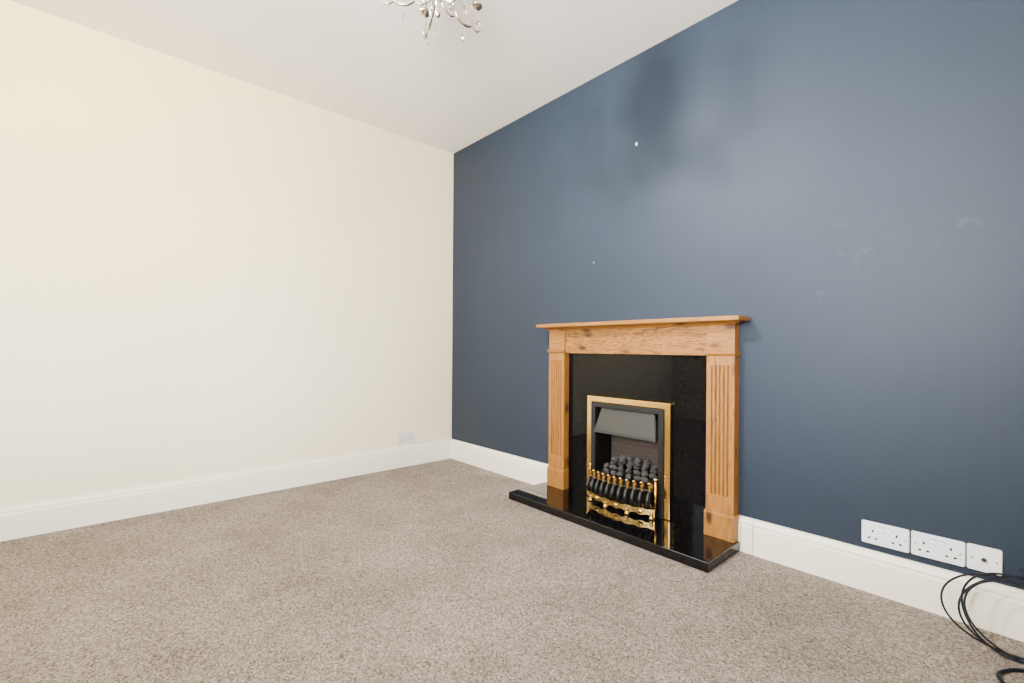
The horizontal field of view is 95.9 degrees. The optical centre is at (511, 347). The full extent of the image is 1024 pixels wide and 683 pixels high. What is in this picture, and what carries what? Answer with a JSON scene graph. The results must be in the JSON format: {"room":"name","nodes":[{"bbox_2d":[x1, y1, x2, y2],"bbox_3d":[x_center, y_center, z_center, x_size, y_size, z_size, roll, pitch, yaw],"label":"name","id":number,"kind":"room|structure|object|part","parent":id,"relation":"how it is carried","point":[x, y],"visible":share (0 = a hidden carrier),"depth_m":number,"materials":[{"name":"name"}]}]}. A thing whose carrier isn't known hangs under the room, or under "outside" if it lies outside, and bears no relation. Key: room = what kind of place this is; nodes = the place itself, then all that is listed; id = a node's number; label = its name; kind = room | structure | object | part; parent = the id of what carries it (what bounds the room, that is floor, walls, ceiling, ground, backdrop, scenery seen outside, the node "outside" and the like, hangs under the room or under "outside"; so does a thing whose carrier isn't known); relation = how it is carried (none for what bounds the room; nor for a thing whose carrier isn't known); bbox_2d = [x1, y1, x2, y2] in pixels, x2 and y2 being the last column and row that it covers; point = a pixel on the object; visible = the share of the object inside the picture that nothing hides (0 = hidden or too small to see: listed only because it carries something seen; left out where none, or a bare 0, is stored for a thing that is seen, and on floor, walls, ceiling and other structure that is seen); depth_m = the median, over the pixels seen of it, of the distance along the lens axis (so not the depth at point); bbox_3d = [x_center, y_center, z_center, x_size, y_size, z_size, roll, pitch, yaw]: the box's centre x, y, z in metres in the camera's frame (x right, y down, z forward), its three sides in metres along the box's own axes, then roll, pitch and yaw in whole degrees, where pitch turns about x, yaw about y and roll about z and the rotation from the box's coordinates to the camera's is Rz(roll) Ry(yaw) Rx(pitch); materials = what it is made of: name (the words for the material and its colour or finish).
{"room":"living room","nodes":[
{"label":"living room","id":0,"kind":"room"},
{"bbox_2d":[0,0,452,506],"bbox_3d":[-1.898,-0.372,2.841,4.250,2.600,0.200,0,0,-42],"label":"wall","id":1,"kind":"structure","parent":0,"point":[204,271],"depth_m":2.71,"materials":[{"name":"beige paint"}]},
{"bbox_2d":[0,439,451,541],"bbox_3d":[-1.889,0.847,2.709,3.700,0.162,0.019,0,0,-42],"label":"baseboard","id":2,"kind":"structure","parent":1,"relation":"attached to","point":[17,521],"depth_m":2.72,"materials":[{"name":"paint"}]},
{"bbox_2d":[397,431,413,443],"bbox_3d":[-0.841,0.707,3.652,0.145,0.086,0.014,0,0,-42],"label":"double socket","id":3,"kind":"object","parent":1,"relation":"attached to","point":[403,437],"visible":1,"depth_m":3.65,"materials":[{"name":"white plastic"}]},
{"bbox_2d":[10,0,737,153],"bbox_3d":[-0.487,-1.712,1.277,4.250,0.100,4.400,0,0,-42],"label":"ceiling","id":4,"kind":"structure","parent":0,"point":[358,60],"depth_m":2.54,"materials":[{"name":"paint"}]},
{"bbox_2d":[382,0,482,44],"bbox_3d":[-0.285,-1.452,1.852,0.420,0.418,0.434,0,0,-42],"label":"chandelier","id":5,"kind":"object","parent":4,"relation":"hanging from","point":[475,5],"visible":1,"depth_m":1.91,"materials":[{"name":"glass"}]},
{"bbox_3d":[-0.402,-1.397,1.825,0.194,0.100,0.014,0,0,-8],"label":"arm","id":6,"kind":"part","parent":5,"relation":"part of","materials":[{"name":"glass"}]},
{"bbox_3d":[-0.343,-1.397,1.935,0.013,0.100,0.194,0,0,-26],"label":"arm","id":7,"kind":"part","parent":5,"relation":"part of","materials":[{"name":"glass"}]},
{"bbox_3d":[-0.296,-1.471,1.839,0.156,0.320,0.156,0,0,-42],"label":"stem","id":8,"kind":"part","parent":5,"relation":"part of","materials":[{"name":"glass"}]},
{"bbox_3d":[-0.219,-1.396,1.913,0.194,0.100,0.013,0,0,-44],"label":"arm","id":9,"kind":"part","parent":5,"relation":"part of","materials":[{"name":"glass"}]},
{"bbox_2d":[0,458,1023,682],"bbox_3d":[-0.506,0.988,1.277,4.250,0.100,4.400,0,0,-42],"label":"floor","id":10,"kind":"structure","parent":0,"point":[430,572],"depth_m":1.67,"materials":[{"name":"carpet"}]},
{"bbox_2d":[509,482,739,572],"bbox_3d":[0.528,0.922,2.524,0.344,0.045,1.263,0,0,-42],"label":"hearth","id":11,"kind":"object","parent":10,"relation":"on","point":[688,545],"visible":0.89,"depth_m":2.33,"materials":[{"name":"black stone"}]},
{"bbox_2d":[586,462,657,519],"bbox_3d":[0.578,0.790,2.556,0.105,0.220,0.454,0,0,-42],"label":"grate","id":12,"kind":"object","parent":11,"relation":"on","point":[605,498],"visible":1,"depth_m":2.50,"materials":[{"name":"gold metal"}]},
{"bbox_3d":[0.583,0.750,2.560,0.052,0.011,0.430,0,0,-42],"label":"rail","id":13,"kind":"part","parent":12,"relation":"part of","materials":[{"name":"black metal"}]},
{"bbox_3d":[0.752,0.791,2.424,0.023,0.220,0.024,0,0,-42],"label":"post","id":14,"kind":"part","parent":12,"relation":"part of","materials":[{"name":"gold metal"}]},
{"bbox_2d":[587,395,671,520],"bbox_3d":[0.719,0.595,2.681,0.263,0.612,0.550,0,0,-42],"label":"fireplace insert","id":15,"kind":"object","parent":11,"relation":"on","point":[616,427],"visible":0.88,"depth_m":2.60,"materials":[{"name":"gold metal"}]},
{"bbox_2d":[609,464,617,469],"bbox_3d":[0.596,0.700,2.713,0.050,0.030,0.040,0,0,7],"label":"coal","id":16,"kind":"object","parent":15,"relation":"on","point":[612,466],"visible":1,"depth_m":2.70,"materials":[{"name":"grey stone"}]},
{"bbox_2d":[594,408,657,441],"bbox_3d":[0.637,0.426,2.607,0.042,0.144,0.403,0,0,-42],"label":"hood","id":17,"kind":"object","parent":15,"relation":"attached to","point":[634,423],"depth_m":2.59,"materials":[{"name":"grey metal"}]},
{"bbox_2d":[626,468,631,473],"bbox_3d":[0.666,0.700,2.630,0.037,0.039,0.039,0,0,6],"label":"coal","id":18,"kind":"object","parent":15,"relation":"on","point":[629,470],"visible":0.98,"depth_m":2.62,"materials":[{"name":"grey stone"}]},
{"bbox_2d":[628,460,633,466],"bbox_3d":[0.684,0.658,2.640,0.038,0.036,0.040,0,0,-14],"label":"coal","id":19,"kind":"object","parent":18,"relation":"on","point":[631,462],"visible":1,"depth_m":2.63,"materials":[{"name":"grey stone"}]},
{"bbox_2d":[633,470,640,474],"bbox_3d":[0.703,0.697,2.593,0.044,0.026,0.032,0,0,3],"label":"coal","id":20,"kind":"object","parent":15,"relation":"on","point":[637,472],"visible":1,"depth_m":2.58,"materials":[{"name":"grey stone"}]},
{"bbox_2d":[634,476,641,481],"bbox_3d":[0.693,0.721,2.550,0.043,0.031,0.029,0,0,5],"label":"coal","id":21,"kind":"object","parent":15,"relation":"on","point":[637,478],"visible":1,"depth_m":2.54,"materials":[{"name":"grey stone"}]},
{"bbox_2d":[641,477,648,483],"bbox_3d":[0.722,0.722,2.516,0.045,0.036,0.031,0,0,38],"label":"coal","id":22,"kind":"object","parent":15,"relation":"on","point":[645,480],"visible":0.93,"depth_m":2.51,"materials":[{"name":"grey stone"}]},
{"bbox_2d":[641,471,648,476],"bbox_3d":[0.733,0.698,2.555,0.044,0.031,0.029,0,0,34],"label":"coal","id":23,"kind":"object","parent":15,"relation":"on","point":[644,473],"visible":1,"depth_m":2.55,"materials":[{"name":"grey stone"}]},
{"bbox_2d":[643,463,648,469],"bbox_3d":[0.744,0.658,2.566,0.044,0.033,0.028,0,0,-39],"label":"coal","id":24,"kind":"object","parent":23,"relation":"on","point":[645,466],"visible":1,"depth_m":2.56,"materials":[{"name":"grey stone"}]},
{"bbox_2d":[649,474,656,478],"bbox_3d":[0.766,0.700,2.517,0.035,0.030,0.039,0,0,-25],"label":"coal","id":25,"kind":"object","parent":15,"relation":"on","point":[652,476],"visible":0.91,"depth_m":2.51,"materials":[{"name":"grey stone"}]},
{"bbox_2d":[650,468,656,473],"bbox_3d":[0.780,0.682,2.555,0.044,0.036,0.040,0,0,-7],"label":"coal","id":26,"kind":"object","parent":15,"relation":"on","point":[652,471],"visible":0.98,"depth_m":2.54,"materials":[{"name":"grey stone"}]},
{"bbox_2d":[568,353,706,529],"bbox_3d":[0.672,0.469,2.617,0.011,0.864,0.915,0,0,-42],"label":"panel","id":27,"kind":"object","parent":11,"relation":"on","point":[678,380],"visible":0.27,"depth_m":2.45,"materials":[{"name":"black stone"}]},
{"bbox_2d":[536,315,749,542],"bbox_3d":[0.627,0.375,2.578,0.131,1.050,1.280,0,0,-42],"label":"fireplace surround","id":28,"kind":"object","parent":11,"relation":"on","point":[715,337],"visible":1,"depth_m":2.27,"materials":[{"name":"brown wood"}]},
{"bbox_3d":[0.305,0.405,2.995,0.054,0.746,0.132,0,0,-42],"label":"leg","id":29,"kind":"part","parent":28,"relation":"part of","materials":[{"name":"brown wood"}]},
{"bbox_3d":[0.646,-0.119,2.591,0.090,0.016,1.256,0,0,-42],"label":"cornice moulding","id":30,"kind":"part","parent":28,"relation":"part of","materials":[{"name":"brown wood"}]},
{"bbox_2d":[536,315,749,327],"bbox_3d":[0.631,-0.139,2.578,0.131,0.022,1.280,0,0,-42],"label":"mantel shelf","id":31,"kind":"object","parent":28,"relation":"attached to","point":[732,319],"depth_m":2.38,"materials":[{"name":"brown wood"}]},
{"bbox_3d":[1.007,0.410,2.212,0.054,0.746,0.132,0,0,-42],"label":"leg","id":32,"kind":"part","parent":28,"relation":"part of","materials":[{"name":"brown wood"}]},
{"bbox_2d":[940,568,1023,663],"bbox_3d":[1.696,0.829,1.262,0.172,0.246,0.785,0,0,-31],"label":"cable","id":33,"kind":"object","parent":10,"relation":"on","point":[966,591],"visible":1,"depth_m":1.50,"materials":[{"name":"rubber"}]},
{"bbox_2d":[996,668,1023,682],"bbox_3d":[1.555,0.946,1.107,0.221,0.011,0.557,0,0,-26],"label":"cable","id":34,"kind":"object","parent":10,"relation":"on","point":[999,673],"visible":1,"depth_m":1.35,"materials":[{"name":"rubber"}]},
{"bbox_2d":[452,0,1023,589],"bbox_3d":[1.022,-0.352,2.504,0.350,2.600,4.200,0,0,-42],"label":"wall","id":35,"kind":"structure","parent":0,"point":[843,178],"depth_m":1.98,"materials":[{"name":"blue paint"}]},
{"bbox_2d":[451,439,547,484],"bbox_3d":[-0.123,0.859,3.497,0.019,0.162,1.165,0,0,-42],"label":"baseboard","id":36,"kind":"structure","parent":35,"relation":"attached to","point":[529,471],"depth_m":3.44,"materials":[{"name":"paint"}]},
{"bbox_2d":[738,515,753,554],"bbox_3d":[1.087,0.868,2.146,0.019,0.162,0.063,0,0,-42],"label":"baseboard","id":37,"kind":"structure","parent":35,"relation":"attached to","point":[745,526],"depth_m":2.14,"materials":[{"name":"paint"}]},
{"bbox_2d":[862,520,909,552],"bbox_3d":[1.428,0.721,1.771,0.014,0.086,0.145,0,0,-42],"label":"double socket","id":38,"kind":"object","parent":35,"relation":"attached to","point":[883,535],"visible":1,"depth_m":1.76,"materials":[{"name":"white plastic"}]},
{"bbox_2d":[753,519,1023,641],"bbox_3d":[1.627,0.871,1.543,0.019,0.162,1.550,0,0,-42],"label":"baseboard","id":39,"kind":"structure","parent":35,"relation":"attached to","point":[993,607],"depth_m":1.74,"materials":[{"name":"paint"}]},
{"bbox_2d":[911,531,965,566],"bbox_3d":[1.528,0.721,1.660,0.014,0.086,0.145,0,0,-42],"label":"double socket","id":40,"kind":"object","parent":35,"relation":"attached to","point":[934,547],"visible":1,"depth_m":1.66,"materials":[{"name":"white plastic"}]},
{"bbox_2d":[967,543,1002,575],"bbox_3d":[1.607,0.720,1.572,0.012,0.086,0.086,0,0,-42],"label":"socket","id":41,"kind":"object","parent":35,"relation":"attached to","point":[980,558],"visible":1,"depth_m":1.57,"materials":[{"name":"white plastic"}]},
{"label":"coal","id":42,"kind":"object","parent":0,"visible":0},
{"bbox_2d":[619,458,625,463],"bbox_3d":[0.640,0.657,2.684,0.040,0.031,0.032,0,0,8],"label":"coal","id":43,"kind":"object","parent":42,"relation":"on","point":[622,461],"visible":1,"depth_m":2.68,"materials":[{"name":"grey stone"}]},
{"label":"coal","id":44,"kind":"object","parent":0,"visible":0},
{"bbox_2d":[634,457,641,462],"bbox_3d":[0.725,0.641,2.639,0.045,0.036,0.036,0,0,-40],"label":"coal","id":45,"kind":"object","parent":44,"relation":"on","point":[638,459],"visible":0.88,"depth_m":2.63,"materials":[{"name":"grey stone"}]}
]}

